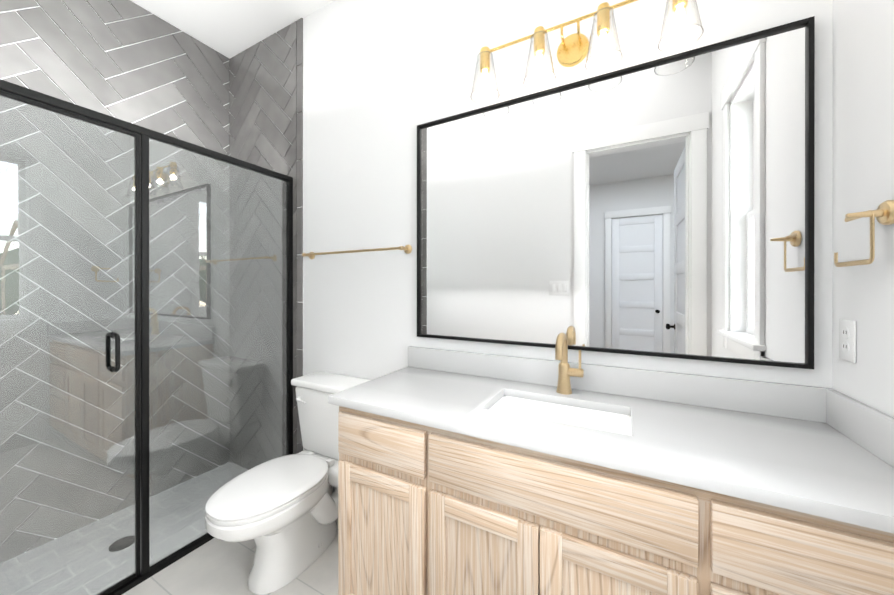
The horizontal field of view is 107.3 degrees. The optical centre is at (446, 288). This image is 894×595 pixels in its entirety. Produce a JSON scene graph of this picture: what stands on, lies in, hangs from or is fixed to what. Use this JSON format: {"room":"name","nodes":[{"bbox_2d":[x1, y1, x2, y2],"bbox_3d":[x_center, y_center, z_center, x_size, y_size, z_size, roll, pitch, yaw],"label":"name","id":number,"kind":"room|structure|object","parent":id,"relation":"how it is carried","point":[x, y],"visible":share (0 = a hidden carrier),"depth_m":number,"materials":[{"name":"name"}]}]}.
{"room":"bathroom","nodes":[
{"label":"bathroom","id":0,"kind":"room"},
{"bbox_2d":[0,462,337,594],"bbox_3d":[-0.626,1.335,1.009,3.184,0.050,1.670,0,0,28],"label":"floor","id":1,"kind":"structure","parent":0,"point":[214,566],"depth_m":1.56,"materials":[{"name":"tile"}]},
{"bbox_2d":[109,535,134,551],"bbox_3d":[-1.666,1.310,1.690,0.104,0.007,0.104,0,0,28],"label":"shower drain","id":2,"kind":"object","parent":1,"relation":"in","point":[123,539],"depth_m":1.68,"materials":[{"name":"grey metal"}]},
{"bbox_2d":[0,79,292,594],"bbox_3d":[-1.374,0.294,1.472,0.116,2.030,1.526,0,0,28],"label":"shower enclosure","id":3,"kind":"object","parent":1,"relation":"on","point":[144,570],"visible":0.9,"depth_m":1.45,"materials":[{"name":"clear glass"}]},
{"bbox_2d":[205,371,369,593],"bbox_3d":[-0.730,0.909,1.591,0.506,0.800,0.732,0,0,28],"label":"toilet","id":4,"kind":"object","parent":1,"relation":"on","point":[282,511],"visible":0.83,"depth_m":1.50,"materials":[{"name":"white ceramic"}]},
{"bbox_2d":[328,401,893,594],"bbox_3d":[0.373,0.873,1.119,1.518,0.873,0.533,0,0,28],"label":"bathroom vanity","id":5,"kind":"object","parent":1,"relation":"on","point":[465,473],"depth_m":0.87,"materials":[{"name":"brown wood"}]},
{"bbox_2d":[328,365,893,524],"bbox_3d":[0.359,0.422,1.120,1.544,0.030,0.542,0,0,28],"label":"countertop","id":6,"kind":"structure","parent":5,"relation":"on","point":[810,464],"depth_m":0.89,"materials":[{"name":"white stone"}]},
{"bbox_2d":[484,393,631,432],"bbox_3d":[0.371,0.501,1.119,0.509,0.152,0.308,0,0,28],"label":"sink","id":7,"kind":"object","parent":6,"relation":"in","point":[570,412],"depth_m":1.22,"materials":[{"name":"white ceramic"}]},
{"bbox_2d":[552,333,583,392],"bbox_3d":[0.452,0.287,1.229,0.100,0.239,0.157,0,0,28],"label":"faucet","id":8,"kind":"object","parent":6,"relation":"on","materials":[{"name":"gold metal"}]},
{"bbox_2d":[130,0,334,58],"bbox_3d":[-0.585,-1.780,1.052,3.454,0.100,1.790,0,0,28],"label":"ceiling","id":9,"kind":"structure","parent":0,"point":[229,29],"depth_m":2.10,"materials":[{"name":"white paint"}]},
{"bbox_2d":[303,0,832,486],"bbox_3d":[-0.193,-0.210,1.791,3.454,3.040,0.120,0,0,28],"label":"wall","id":10,"kind":"structure","parent":0,"point":[383,80],"depth_m":1.73,"materials":[{"name":"white paint"}]},
{"bbox_2d":[231,39,302,454],"bbox_3d":[-1.281,-0.211,2.299,0.812,3.040,0.002,0,0,28],"label":"wall","id":11,"kind":"structure","parent":10,"relation":"attached to","point":[274,147],"depth_m":2.23,"materials":[{"name":"grey tile"}]},
{"bbox_2d":[229,18,302,468],"bbox_3d":[-1.283,-0.210,2.294,0.810,3.038,0.008,0,0,28],"label":"wall tiles","id":12,"kind":"structure","parent":11,"relation":"attached to","point":[247,136],"depth_m":2.27,"materials":[{"name":"grey tile"}]},
{"bbox_2d":[302,245,411,258],"bbox_3d":[-0.542,-0.205,1.865,0.778,0.048,0.072,0,0,28],"label":"towel rail","id":13,"kind":"object","parent":10,"relation":"attached to","point":[407,249],"visible":1,"depth_m":1.79,"materials":[{"name":"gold metal"}]},
{"bbox_2d":[470,0,703,103],"bbox_3d":[0.480,-0.937,1.278,0.826,0.204,0.150,0,0,28],"label":"sconce","id":14,"kind":"object","parent":10,"relation":"attached to","point":[573,49],"visible":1,"depth_m":1.30,"materials":[{"name":"gold metal"}]},
{"bbox_2d":[417,16,814,368],"bbox_3d":[0.486,-0.290,1.345,1.437,1.073,0.025,0,0,28],"label":"mirror","id":15,"kind":"object","parent":10,"relation":"attached to","point":[662,207],"visible":0.94,"depth_m":1.22,"materials":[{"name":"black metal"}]},
{"bbox_2d":[408,346,831,420],"bbox_3d":[0.481,0.355,1.351,1.544,0.103,0.020,0,0,28],"label":"backsplash","id":16,"kind":"structure","parent":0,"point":[804,402],"depth_m":1.19,"materials":[{"name":"white stone"}]},
{"bbox_2d":[832,0,893,417],"bbox_3d":[0.847,-0.209,0.226,0.150,3.040,1.670,0,0,28],"label":"wall","id":17,"kind":"structure","parent":0,"point":[863,113],"depth_m":0.87,"materials":[{"name":"white paint"}]},
{"bbox_2d":[839,319,855,362],"bbox_3d":[1.129,0.147,0.928,0.007,0.116,0.072,0,0,28],"label":"electrical outlet","id":18,"kind":"object","parent":17,"relation":"attached to","point":[847,340],"visible":1,"depth_m":0.92,"materials":[{"name":"white plastic"}]},
{"bbox_2d":[824,389,893,468],"bbox_3d":[1.027,0.355,0.755,0.020,0.103,0.522,0,0,28],"label":"backsplash","id":19,"kind":"structure","parent":17,"relation":"attached to","point":[871,428],"depth_m":0.84,"materials":[{"name":"white stone"}]},
{"bbox_2d":[834,200,893,266],"bbox_3d":[1.050,-0.133,0.851,0.073,0.150,0.182,0,0,28],"label":"towel ring","id":20,"kind":"object","parent":17,"relation":"attached to","point":[883,213],"visible":1,"depth_m":0.79,"materials":[{"name":"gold metal"}]},
{"bbox_3d":[-2.085,-0.211,1.781,0.120,3.040,1.670,0,0,28],"label":"wall","id":21,"kind":"structure","parent":0,"visible":0},
{"bbox_2d":[0,0,229,549],"bbox_3d":[-2.003,-0.210,1.806,0.002,3.040,1.550,0,0,28],"label":"wall","id":22,"kind":"structure","parent":21,"relation":"attached to","point":[105,245],"depth_m":1.85,"materials":[{"name":"grey tile"}]},
{"bbox_2d":[0,0,229,562],"bbox_3d":[-1.999,-0.209,1.803,0.008,3.038,1.528,0,0,28],"label":"wall tiles","id":23,"kind":"structure","parent":22,"relation":"attached to","point":[203,67],"depth_m":1.87,"materials":[{"name":"grey tile"}]}
]}

